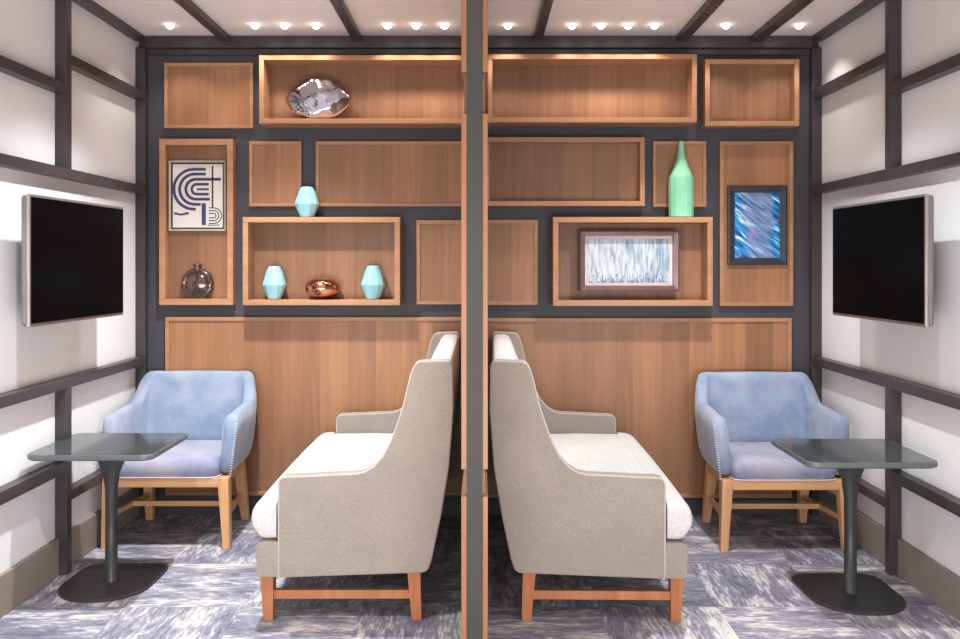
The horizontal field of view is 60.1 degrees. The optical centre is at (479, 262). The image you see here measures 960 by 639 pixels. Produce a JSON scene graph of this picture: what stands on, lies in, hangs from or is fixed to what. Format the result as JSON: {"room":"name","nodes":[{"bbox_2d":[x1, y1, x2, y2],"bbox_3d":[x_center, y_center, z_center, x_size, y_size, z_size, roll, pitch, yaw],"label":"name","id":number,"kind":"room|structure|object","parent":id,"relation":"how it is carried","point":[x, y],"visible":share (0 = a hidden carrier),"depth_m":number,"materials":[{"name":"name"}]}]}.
{"room":"lounge seating booths","nodes":[
{"label":"lounge seating booths","id":0,"kind":"room"},
{"bbox_2d":[0,0,138,573],"bbox_3d":[-2.087,0.074,3.000,0.226,2.752,3.600,0,0,0],"label":"wall","id":1,"kind":"structure","parent":0,"point":[103,117],"depth_m":3.80,"materials":[{"name":"white paint"}]},
{"bbox_2d":[0,461,65,505],"bbox_3d":[-1.946,0.945,3.426,0.054,0.054,0.851,0,0,0],"label":"trim","id":2,"kind":"structure","parent":1,"relation":"attached to","point":[9,491],"depth_m":3.56,"materials":[{"name":"brown wood"}]},
{"bbox_2d":[0,55,65,93],"bbox_3d":[-1.946,-0.810,3.426,0.054,0.048,0.851,0,0,0],"label":"trim","id":3,"kind":"structure","parent":1,"relation":"attached to","point":[10,67],"depth_m":3.56,"materials":[{"name":"brown wood"}]},
{"bbox_2d":[55,0,71,168],"bbox_3d":[-1.946,-0.854,3.876,0.056,0.826,0.048,0,0,0],"label":"trim","id":4,"kind":"structure","parent":1,"relation":"attached to","point":[63,8],"depth_m":3.85,"materials":[{"name":"brown wood"}]},
{"bbox_2d":[55,388,71,574],"bbox_3d":[-1.946,1.017,3.876,0.056,0.866,0.048,0,0,0],"label":"trim","id":5,"kind":"structure","parent":1,"relation":"attached to","point":[63,398],"depth_m":3.85,"materials":[{"name":"brown wood"}]},
{"bbox_2d":[0,487,137,617],"bbox_3d":[-1.964,1.364,2.976,0.020,0.172,3.552,0,0,0],"label":"baseboard","id":6,"kind":"structure","parent":1,"relation":"attached to","point":[29,575],"depth_m":3.76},
{"bbox_2d":[21,194,122,326],"bbox_3d":[-1.885,-0.010,3.758,0.174,0.540,0.820,0,0,2],"label":"television","id":7,"kind":"object","parent":1,"relation":"attached to","point":[72,250],"visible":1,"depth_m":3.64,"materials":[{"name":"silver metal"}]},
{"bbox_2d":[0,357,144,408],"bbox_3d":[-1.946,0.560,2.976,0.056,0.048,3.552,0,0,0],"label":"trim","id":8,"kind":"structure","parent":1,"relation":"attached to","point":[9,398],"depth_m":3.85,"materials":[{"name":"brown wood"}]},
{"bbox_2d":[0,153,144,193],"bbox_3d":[-1.946,-0.418,2.976,0.056,0.046,3.552,0,0,0],"label":"trim","id":9,"kind":"structure","parent":1,"relation":"attached to","point":[6,161],"depth_m":3.85,"materials":[{"name":"brown wood"}]},
{"bbox_2d":[72,468,102,498],"bbox_3d":[-1.946,1.090,4.326,0.054,0.048,0.851,0,0,0],"label":"trim","id":10,"kind":"structure","parent":1,"relation":"attached to","point":[84,484],"depth_m":4.07,"materials":[{"name":"brown wood"}]},
{"bbox_2d":[72,55,144,99],"bbox_3d":[-1.946,-0.957,4.326,0.054,0.047,0.851,0,0,0],"label":"trim","id":11,"kind":"structure","parent":1,"relation":"attached to","point":[80,66],"depth_m":4.28,"materials":[{"name":"brown wood"}]},
{"bbox_2d":[72,0,144,40],"bbox_3d":[-1.946,-1.284,2.974,0.056,0.034,3.548,0,0,0],"label":"trim","id":12,"kind":"structure","parent":1,"relation":"attached to","point":[91,6],"depth_m":4.34,"materials":[{"name":"brown wood"}]},
{"bbox_2d":[135,48,147,515],"bbox_3d":[-1.946,0.108,4.776,0.056,2.684,0.047,0,0,0],"label":"trim","id":13,"kind":"structure","parent":1,"relation":"attached to","point":[141,57],"depth_m":4.75,"materials":[{"name":"brown wood"}]},
{"bbox_2d":[467,0,481,638],"bbox_3d":[-0.019,0.092,3.821,0.054,2.716,1.842,0,0,0],"label":"wall","id":14,"kind":"structure","parent":0,"point":[474,7],"depth_m":2.90,"materials":[{"name":"brown wood"}]},
{"bbox_2d":[461,114,466,468],"bbox_3d":[-0.056,0.100,3.823,0.020,1.245,1.838,0,0,0],"label":"trim","id":15,"kind":"structure","parent":14,"relation":"attached to","point":[463,116],"depth_m":2.90,"materials":[{"name":"brown wood"}]},
{"bbox_2d":[461,469,466,638],"bbox_3d":[-0.056,1.134,3.823,0.020,0.630,1.838,0,0,0],"label":"trim","id":16,"kind":"structure","parent":14,"relation":"attached to","point":[463,497],"depth_m":2.90,"materials":[{"name":"brown wood"}]},
{"bbox_2d":[461,0,466,93],"bbox_3d":[-0.056,-0.967,3.823,0.020,0.597,1.838,0,0,0],"label":"trim","id":17,"kind":"structure","parent":14,"relation":"attached to","point":[463,2],"depth_m":2.90,"materials":[{"name":"brown wood"}]},
{"bbox_2d":[464,74,466,113],"bbox_3d":[-0.051,-0.596,3.835,0.010,0.143,1.810,0,0,0],"label":"trim","id":18,"kind":"structure","parent":14,"relation":"attached to","point":[465,75],"depth_m":2.93,"materials":[{"name":"brown wood"}]},
{"bbox_2d":[464,469,466,494],"bbox_3d":[-0.051,0.770,3.835,0.010,0.094,1.810,0,0,0],"label":"trim","id":19,"kind":"structure","parent":14,"relation":"attached to","point":[465,470],"depth_m":2.93,"materials":[{"name":"brown wood"}]},
{"bbox_2d":[482,74,484,113],"bbox_3d":[0.013,-0.596,3.835,0.009,0.143,1.810,0,0,0],"label":"trim","id":20,"kind":"structure","parent":14,"relation":"attached to","point":[483,75],"depth_m":2.93,"materials":[{"name":"brown wood"}]},
{"bbox_2d":[482,469,484,494],"bbox_3d":[0.013,0.770,3.835,0.009,0.094,1.810,0,0,0],"label":"trim","id":21,"kind":"structure","parent":14,"relation":"attached to","point":[483,470],"depth_m":2.93,"materials":[{"name":"brown wood"}]},
{"bbox_2d":[482,114,487,468],"bbox_3d":[0.018,0.100,3.823,0.019,1.245,1.838,0,0,0],"label":"trim","id":22,"kind":"structure","parent":14,"relation":"attached to","point":[484,116],"depth_m":2.90,"materials":[{"name":"brown wood"}]},
{"bbox_2d":[482,469,487,638],"bbox_3d":[0.018,1.134,3.823,0.019,0.630,1.838,0,0,0],"label":"trim","id":23,"kind":"structure","parent":14,"relation":"attached to","point":[484,497],"depth_m":2.90,"materials":[{"name":"brown wood"}]},
{"bbox_2d":[482,0,487,113],"bbox_3d":[0.018,-0.967,3.823,0.019,0.597,1.838,0,0,0],"label":"trim","id":24,"kind":"structure","parent":14,"relation":"attached to","point":[484,2],"depth_m":2.90,"materials":[{"name":"brown wood"}]},
{"bbox_2d":[93,0,863,37],"bbox_3d":[0.000,-1.352,3.075,4.400,0.100,3.750,0,0,0],"label":"ceiling","id":25,"kind":"structure","parent":0,"point":[148,17],"depth_m":4.37,"materials":[{"name":"paint"}]},
{"bbox_2d":[165,23,174,28],"bbox_3d":[-1.692,-1.290,4.530,0.050,0.024,0.050,0,0,0],"label":"recessed light","id":26,"kind":"object","parent":25,"relation":"in","point":[168,25],"visible":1,"depth_m":4.52,"materials":[{"name":"white plastic"}]},
{"bbox_2d":[174,0,229,41],"bbox_3d":[-1.454,-1.283,2.974,0.049,0.036,3.548,0,0,0],"label":"trim","id":27,"kind":"structure","parent":25,"relation":"attached to","point":[189,6],"depth_m":4.34,"materials":[{"name":"brown wood"}]},
{"bbox_2d":[250,23,259,28],"bbox_3d":[-1.228,-1.290,4.530,0.050,0.024,0.050,0,0,0],"label":"recessed light","id":28,"kind":"object","parent":25,"relation":"in","point":[253,25],"visible":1,"depth_m":4.52,"materials":[{"name":"white"}]},
{"bbox_2d":[280,23,288,28],"bbox_3d":[-1.067,-1.290,4.530,0.050,0.024,0.050,0,0,0],"label":"recessed light","id":29,"kind":"object","parent":25,"relation":"in","point":[283,25],"visible":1,"depth_m":4.51,"materials":[{"name":"white"}]},
{"bbox_2d":[311,23,320,28],"bbox_3d":[-0.895,-1.290,4.530,0.050,0.024,0.050,0,0,0],"label":"recessed light","id":30,"kind":"object","parent":25,"relation":"in","point":[314,25],"visible":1,"depth_m":4.52,"materials":[{"name":"white"}]},
{"bbox_2d":[383,23,391,28],"bbox_3d":[-0.505,-1.290,4.530,0.050,0.024,0.050,0,0,0],"label":"recessed light","id":31,"kind":"object","parent":25,"relation":"in","point":[386,25],"visible":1,"depth_m":4.51,"materials":[{"name":"white"}]},
{"bbox_2d":[411,23,420,28],"bbox_3d":[-0.349,-1.290,4.530,0.050,0.024,0.050,0,0,0],"label":"recessed light","id":32,"kind":"object","parent":25,"relation":"in","point":[414,25],"visible":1,"depth_m":4.52,"materials":[{"name":"white"}]},
{"bbox_2d":[440,23,448,28],"bbox_3d":[-0.194,-1.290,4.530,0.050,0.024,0.050,0,0,0],"label":"recessed light","id":33,"kind":"object","parent":25,"relation":"in","point":[443,25],"visible":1,"depth_m":4.52,"materials":[{"name":"white"}]},
{"bbox_2d":[503,23,512,28],"bbox_3d":[0.153,-1.290,4.530,0.050,0.024,0.050,0,0,0],"label":"recessed light","id":34,"kind":"object","parent":25,"relation":"in","point":[506,25],"visible":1,"depth_m":4.51,"materials":[{"name":"white"}]},
{"bbox_2d":[567,23,576,28],"bbox_3d":[0.502,-1.290,4.530,0.050,0.024,0.050,0,0,0],"label":"recessed light","id":35,"kind":"object","parent":25,"relation":"in","point":[570,25],"visible":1,"depth_m":4.52,"materials":[{"name":"white"}]},
{"bbox_2d":[596,23,605,28],"bbox_3d":[0.660,-1.290,4.530,0.050,0.024,0.050,0,0,0],"label":"recessed light","id":36,"kind":"object","parent":25,"relation":"in","point":[599,25],"visible":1,"depth_m":4.52,"materials":[{"name":"white"}]},
{"bbox_2d":[623,23,632,28],"bbox_3d":[0.808,-1.290,4.530,0.050,0.024,0.050,0,0,0],"label":"recessed light","id":37,"kind":"object","parent":25,"relation":"in","point":[627,25],"visible":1,"depth_m":4.52,"materials":[{"name":"white"}]},
{"bbox_2d":[650,23,658,28],"bbox_3d":[0.952,-1.290,4.530,0.050,0.024,0.050,0,0,0],"label":"recessed light","id":38,"kind":"object","parent":25,"relation":"in","point":[653,25],"visible":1,"depth_m":4.51,"materials":[{"name":"white"}]},
{"bbox_2d":[676,0,724,41],"bbox_3d":[1.151,-1.283,2.974,0.059,0.036,3.548,0,0,0],"label":"trim","id":39,"kind":"structure","parent":25,"relation":"attached to","point":[707,9],"depth_m":4.33,"materials":[{"name":"brown wood"}]},
{"bbox_2d":[721,23,730,28],"bbox_3d":[1.343,-1.290,4.530,0.050,0.024,0.050,0,0,0],"label":"recessed light","id":40,"kind":"object","parent":25,"relation":"in","point":[725,25],"visible":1,"depth_m":4.52,"materials":[{"name":"white"}]},
{"bbox_2d":[751,0,813,41],"bbox_3d":[1.580,-1.283,2.974,0.064,0.036,3.548,0,0,0],"label":"trim","id":41,"kind":"structure","parent":25,"relation":"attached to","point":[794,7],"depth_m":4.33,"materials":[{"name":"brown wood"}]},
{"bbox_2d":[795,23,803,28],"bbox_3d":[1.743,-1.290,4.530,0.050,0.024,0.050,0,0,0],"label":"recessed light","id":42,"kind":"object","parent":25,"relation":"in","point":[799,25],"visible":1,"depth_m":4.52,"materials":[{"name":"white"}]},
{"bbox_2d":[139,38,818,498],"bbox_3d":[0.000,0.074,4.875,4.400,2.752,0.150,0,0,0],"label":"wall","id":43,"kind":"structure","parent":0,"point":[799,312],"depth_m":4.80,"materials":[{"name":"black paint"}]},
{"bbox_2d":[159,139,235,304],"bbox_3d":[-1.620,-0.235,4.767,0.422,0.949,0.064,0,0,0],"label":"shelf box","id":44,"kind":"object","parent":43,"relation":"attached to","point":[178,250],"visible":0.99,"depth_m":4.78,"materials":[{"name":"brown wood"}]},
{"bbox_2d":[168,160,226,230],"bbox_3d":[-1.623,-0.386,4.772,0.328,0.405,0.028,0,0,0],"label":"framed print","id":45,"kind":"object","parent":44,"relation":"attached to","point":[197,189],"visible":0.99,"depth_m":4.77,"materials":[{"name":"beige paper"}]},
{"bbox_2d":[181,264,213,298],"bbox_3d":[-1.620,0.108,4.760,0.188,0.204,0.062,0,0,0],"label":"flask","id":46,"kind":"object","parent":44,"relation":"in","point":[196,283],"visible":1,"depth_m":4.74,"materials":[{"name":"brown glass"}]},
{"bbox_2d":[164,63,253,128],"bbox_3d":[-1.560,-0.964,4.785,0.511,0.376,0.029,0,0,0],"label":"wood wall panel","id":47,"kind":"object","parent":43,"relation":"attached to","point":[196,95],"visible":1,"depth_m":4.78,"materials":[{"name":"brown wood"}]},
{"bbox_2d":[249,141,301,206],"bbox_3d":[-1.178,-0.514,4.786,0.301,0.375,0.027,0,0,0],"label":"wood wall panel","id":48,"kind":"object","parent":43,"relation":"attached to","point":[275,167],"visible":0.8,"depth_m":4.78,"materials":[{"name":"brown wood"}]},
{"bbox_2d":[165,317,462,494],"bbox_3d":[-0.921,0.823,4.785,1.778,1.026,0.029,0,0,0],"label":"wood wall panel","id":49,"kind":"object","parent":43,"relation":"attached to","point":[307,372],"visible":0.48,"depth_m":4.78,"materials":[{"name":"brown wood"}]},
{"bbox_2d":[243,217,401,304],"bbox_3d":[-0.889,-0.010,4.725,0.882,0.495,0.149,0,0,0],"label":"shelf box","id":50,"kind":"object","parent":43,"relation":"attached to","point":[341,249],"visible":1,"depth_m":4.79,"materials":[{"name":"brown wood"}]},
{"bbox_2d":[262,266,285,298],"bbox_3d":[-1.170,0.112,4.720,0.136,0.188,0.136,0,0,0],"label":"vase","id":51,"kind":"object","parent":50,"relation":"in","point":[274,284],"visible":1,"depth_m":4.68,"materials":[{"name":"ceramic"}]},
{"bbox_2d":[295,186,318,216],"bbox_3d":[-0.984,-0.346,4.720,0.141,0.174,0.141,0,0,0],"label":"vase","id":52,"kind":"object","parent":50,"relation":"on","point":[306,203],"visible":0.86,"depth_m":4.67,"materials":[{"name":"ceramic"}]},
{"bbox_2d":[305,278,339,298],"bbox_3d":[-0.894,0.147,4.720,0.196,0.118,0.196,0,0,0],"label":"copper bowl","id":53,"kind":"object","parent":50,"relation":"in","point":[317,288],"visible":1,"depth_m":4.65,"materials":[{"name":"brown metal"}]},
{"bbox_2d":[361,266,385,298],"bbox_3d":[-0.607,0.110,4.720,0.141,0.191,0.141,0,0,0],"label":"vase","id":54,"kind":"object","parent":50,"relation":"in","point":[373,284],"visible":1,"depth_m":4.67,"materials":[{"name":"ceramic"}]},
{"bbox_2d":[330,0,361,41],"bbox_3d":[-0.702,-1.283,2.974,0.049,0.036,3.548,0,0,0],"label":"trim","id":55,"kind":"structure","parent":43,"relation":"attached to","point":[339,6],"depth_m":4.33,"materials":[{"name":"brown wood"}]},
{"bbox_2d":[259,55,463,127],"bbox_3d":[-0.651,-0.971,4.720,1.168,0.383,0.159,0,0,0],"label":"shelf box","id":56,"kind":"object","parent":43,"relation":"attached to","point":[385,91],"visible":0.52,"depth_m":4.79,"materials":[{"name":"brown wood"}]},
{"bbox_2d":[286,78,350,118],"bbox_3d":[-0.916,-0.928,4.710,0.374,0.239,0.122,0,0,0],"label":"ornament","id":57,"kind":"object","parent":56,"relation":"in","point":[313,98],"visible":0.94,"depth_m":4.67,"materials":[{"name":"grey metal"}]},
{"bbox_2d":[316,141,460,206],"bbox_3d":[-0.507,-0.513,4.785,0.876,0.375,0.029,0,0,0],"label":"wood wall panel","id":58,"kind":"object","parent":43,"relation":"attached to","point":[348,173],"visible":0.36,"depth_m":4.78,"materials":[{"name":"brown wood"}]},
{"bbox_2d":[416,220,460,303],"bbox_3d":[-0.212,-0.004,4.785,0.309,0.486,0.029,0,0,0],"label":"wood wall panel","id":59,"kind":"object","parent":43,"relation":"attached to","point":[438,242],"visible":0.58,"depth_m":4.78,"materials":[{"name":"brown wood"}]},
{"bbox_2d":[145,36,811,48],"bbox_3d":[-0.008,-1.268,4.774,3.820,0.067,0.050,0,0,0],"label":"trim","id":60,"kind":"structure","parent":43,"relation":"attached to","point":[151,42],"depth_m":4.75,"materials":[{"name":"brown wood"}]},
{"bbox_2d":[147,49,809,54],"bbox_3d":[-0.008,-1.217,4.788,3.820,0.034,0.021,0,0,0],"label":"trim","id":61,"kind":"structure","parent":43,"relation":"attached to","point":[149,51],"depth_m":4.78,"materials":[{"name":"brown metal"}]},
{"bbox_2d":[155,499,809,513],"bbox_3d":[-0.008,1.407,4.794,3.890,0.085,0.012,0,0,0],"label":"baseboard","id":62,"kind":"structure","parent":43,"relation":"attached to","point":[450,506],"depth_m":4.79,"materials":[{"name":"black wood"}]},
{"bbox_2d":[488,220,537,304],"bbox_3d":[0.180,-0.004,4.785,0.308,0.491,0.029,0,0,0],"label":"wood wall panel","id":63,"kind":"object","parent":43,"relation":"attached to","point":[512,244],"visible":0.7,"depth_m":4.78,"materials":[{"name":"brown wood"}]},
{"bbox_2d":[534,0,553,41],"bbox_3d":[0.331,-1.283,2.974,0.048,0.036,3.548,0,0,0],"label":"trim","id":64,"kind":"structure","parent":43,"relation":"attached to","point":[546,5],"depth_m":4.33,"materials":[{"name":"brown wood"}]},
{"bbox_2d":[488,137,644,206],"bbox_3d":[0.482,-0.520,4.760,0.913,0.392,0.079,0,0,0],"label":"shelf box","id":65,"kind":"object","parent":43,"relation":"attached to","point":[522,171],"visible":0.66,"depth_m":4.79,"materials":[{"name":"brown wood"}]},
{"bbox_2d":[487,54,696,126],"bbox_3d":[0.627,-0.977,4.720,1.171,0.383,0.159,0,0,0],"label":"shelf box","id":66,"kind":"object","parent":43,"relation":"attached to","point":[524,90],"visible":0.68,"depth_m":4.79,"materials":[{"name":"brown wood"}]},
{"bbox_2d":[551,217,712,305],"bbox_3d":[0.857,-0.008,4.725,0.896,0.499,0.149,0,0,0],"label":"shelf box","id":67,"kind":"object","parent":43,"relation":"attached to","point":[695,233],"visible":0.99,"depth_m":4.79,"materials":[{"name":"brown wood"}]},
{"bbox_2d":[578,231,678,290],"bbox_3d":[0.848,-0.013,4.743,0.563,0.343,0.086,0,0,0],"label":"framed painting","id":68,"kind":"object","parent":67,"relation":"attached to","point":[607,260],"visible":1,"depth_m":4.75,"materials":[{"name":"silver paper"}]},
{"bbox_2d":[587,239,668,282],"bbox_3d":[0.848,-0.013,4.765,0.471,0.250,0.040,0,0,0],"label":"artwork","id":69,"kind":"object","parent":68,"relation":"attached to","point":[608,260],"depth_m":4.74},
{"bbox_2d":[669,141,693,216],"bbox_3d":[1.143,-0.476,4.720,0.140,0.435,0.138,0,0,0],"label":"bottle","id":70,"kind":"object","parent":67,"relation":"on","point":[681,183],"visible":0.94,"depth_m":4.67,"materials":[{"name":"green glass"}]},
{"bbox_2d":[487,318,791,497],"bbox_3d":[0.882,0.833,4.785,1.822,1.034,0.029,0,0,0],"label":"wood wall panel","id":71,"kind":"object","parent":43,"relation":"attached to","point":[643,372],"visible":0.48,"depth_m":4.78,"materials":[{"name":"brown wood"}]},
{"bbox_2d":[652,141,705,206],"bbox_3d":[1.148,-0.512,4.786,0.308,0.378,0.027,0,0,0],"label":"wood wall panel","id":72,"kind":"object","parent":43,"relation":"attached to","point":[664,153],"visible":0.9,"depth_m":4.78,"materials":[{"name":"brown wood"}]},
{"bbox_2d":[701,59,798,128],"bbox_3d":[1.545,-0.968,4.755,0.536,0.380,0.089,0,0,0],"label":"shelf box","id":73,"kind":"object","parent":43,"relation":"attached to","point":[735,93],"visible":1,"depth_m":4.79,"materials":[{"name":"brown wood"}]},
{"bbox_2d":[719,141,792,305],"bbox_3d":[1.591,-0.227,4.785,0.422,0.948,0.029,0,0,0],"label":"wood wall panel","id":74,"kind":"object","parent":43,"relation":"attached to","point":[741,163],"visible":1,"depth_m":4.78,"materials":[{"name":"brown wood"}]},
{"bbox_2d":[727,186,786,264],"bbox_3d":[1.591,-0.216,4.766,0.341,0.455,0.021,0,0,0],"label":"framed print","id":75,"kind":"object","parent":74,"relation":"attached to","point":[756,215],"visible":1,"depth_m":4.77},
{"bbox_2d":[735,193,779,257],"bbox_3d":[1.591,-0.216,4.771,0.269,0.383,0.009,0,0,0],"label":"artwork","id":76,"kind":"object","parent":75,"relation":"attached to","point":[757,215],"depth_m":4.77},
{"bbox_2d":[0,514,959,638],"bbox_3d":[0.000,1.500,3.075,4.400,0.100,3.750,0,0,0],"label":"floor","id":77,"kind":"structure","parent":0,"point":[207,590],"depth_m":3.58,"materials":[{"name":"carpet"}]},
{"bbox_2d":[27,433,187,602],"bbox_3d":[-1.672,1.134,3.765,0.548,0.632,0.470,0,0,0],"label":"side table","id":78,"kind":"object","parent":77,"relation":"on","point":[111,580],"visible":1,"depth_m":3.74,"materials":[{"name":"grey glass"}]},
{"bbox_2d":[100,370,256,548],"bbox_3d":[-1.597,1.032,4.493,0.706,0.836,0.568,0,0,0],"label":"armchair","id":79,"kind":"object","parent":77,"relation":"on","point":[216,409],"visible":0.78,"depth_m":4.53,"materials":[{"name":"blue fabric"}]},
{"bbox_2d":[120,440,222,476],"bbox_3d":[-1.597,1.034,4.436,0.524,0.116,0.447,0,0,0],"label":"seat cushion","id":80,"kind":"object","parent":79,"relation":"on","point":[189,458],"depth_m":4.22,"materials":[{"name":"blue fabric"}]},
{"bbox_2d":[252,331,460,619],"bbox_3d":[-0.518,0.921,4.044,0.820,1.059,1.426,0,0,0],"label":"sofa","id":81,"kind":"object","parent":77,"relation":"on","point":[366,497],"visible":1,"depth_m":3.33,"materials":[{"name":"beige fabric"}]},
{"bbox_2d":[489,331,691,621],"bbox_3d":[0.460,0.921,4.035,0.820,1.059,1.426,0,0,1],"label":"sofa","id":82,"kind":"object","parent":77,"relation":"on","point":[577,495],"visible":1,"depth_m":3.33,"materials":[{"name":"beige fabric"}]},
{"bbox_2d":[695,372,851,551],"bbox_3d":[1.535,1.032,4.443,0.706,0.836,0.568,0,0,0],"label":"armchair","id":83,"kind":"object","parent":77,"relation":"on","point":[738,415],"visible":0.88,"depth_m":4.47,"materials":[{"name":"blue fabric"}]},
{"bbox_2d":[729,442,834,479],"bbox_3d":[1.535,1.034,4.386,0.524,0.116,0.447,0,0,0],"label":"seat cushion","id":84,"kind":"object","parent":83,"relation":"on","point":[747,460],"depth_m":4.17,"materials":[{"name":"blue fabric"}]},
{"bbox_2d":[771,439,937,615],"bbox_3d":[1.622,1.134,3.635,0.548,0.632,0.470,0,0,0],"label":"side table","id":85,"kind":"object","parent":77,"relation":"on","point":[850,591],"visible":1,"depth_m":3.61,"materials":[{"name":"metal"}]},
{"bbox_2d":[819,0,959,575],"bbox_3d":[2.079,0.074,3.000,0.242,2.752,3.600,0,0,0],"label":"wall","id":86,"kind":"structure","parent":0,"point":[853,116],"depth_m":3.77,"materials":[{"name":"white paint"}]},
{"bbox_2d":[809,48,821,515],"bbox_3d":[1.930,0.108,4.776,0.056,2.684,0.047,0,0,0],"label":"trim","id":87,"kind":"structure","parent":86,"relation":"attached to","point":[815,57],"depth_m":4.75,"materials":[{"name":"brown wood"}]},
{"bbox_2d":[813,53,884,97],"bbox_3d":[1.930,-0.966,4.326,0.054,0.048,0.851,0,0,0],"label":"trim","id":88,"kind":"structure","parent":86,"relation":"attached to","point":[876,64],"depth_m":4.28,"materials":[{"name":"brown wood"}]},
{"bbox_2d":[813,0,884,40],"bbox_3d":[1.930,-1.284,2.974,0.056,0.034,3.548,0,0,0],"label":"trim","id":89,"kind":"structure","parent":86,"relation":"attached to","point":[865,6],"depth_m":4.34,"materials":[{"name":"brown wood"}]},
{"bbox_2d":[834,475,884,507],"bbox_3d":[1.930,1.129,4.326,0.054,0.047,0.851,0,0,0],"label":"trim","id":90,"kind":"structure","parent":86,"relation":"attached to","point":[872,492],"depth_m":4.06,"materials":[{"name":"brown wood"}]},
{"bbox_2d":[833,194,933,326],"bbox_3d":[1.867,-0.010,3.758,0.178,0.540,0.820,0,0,-2],"label":"television","id":91,"kind":"object","parent":86,"relation":"attached to","point":[883,250],"visible":1,"depth_m":3.65,"materials":[{"name":"silver metal"}]},
{"bbox_2d":[812,357,959,409],"bbox_3d":[1.930,0.560,2.976,0.056,0.048,3.552,0,0,0],"label":"trim","id":92,"kind":"structure","parent":86,"relation":"attached to","point":[929,393],"depth_m":3.83,"materials":[{"name":"brown wood"}]},
{"bbox_2d":[812,152,959,193],"bbox_3d":[1.930,-0.418,2.976,0.056,0.046,3.552,0,0,0],"label":"trim","id":93,"kind":"structure","parent":86,"relation":"attached to","point":[950,160],"depth_m":3.83,"materials":[{"name":"brown wood"}]},
{"bbox_2d":[819,490,959,620],"bbox_3d":[1.948,1.364,2.976,0.020,0.172,3.552,0,0,0],"label":"baseboard","id":94,"kind":"structure","parent":86,"relation":"attached to","point":[925,574],"depth_m":3.72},
{"bbox_2d":[885,0,901,168],"bbox_3d":[1.930,-0.854,3.876,0.056,0.826,0.048,0,0,0],"label":"trim","id":95,"kind":"structure","parent":86,"relation":"attached to","point":[893,8],"depth_m":3.85,"materials":[{"name":"brown wood"}]},
{"bbox_2d":[885,387,901,574],"bbox_3d":[1.930,1.017,3.876,0.056,0.866,0.048,0,0,0],"label":"trim","id":96,"kind":"structure","parent":86,"relation":"attached to","point":[893,398],"depth_m":3.85,"materials":[{"name":"brown wood"}]},
{"bbox_2d":[890,470,959,516],"bbox_3d":[1.930,0.985,3.426,0.054,0.050,0.851,0,0,0],"label":"trim","id":97,"kind":"structure","parent":86,"relation":"attached to","point":[949,502],"depth_m":3.55,"materials":[{"name":"brown wood"}]},
{"bbox_2d":[890,53,959,93],"bbox_3d":[1.930,-0.810,3.426,0.054,0.048,0.851,0,0,0],"label":"trim","id":98,"kind":"structure","parent":86,"relation":"attached to","point":[950,65],"depth_m":3.55,"materials":[{"name":"brown wood"}]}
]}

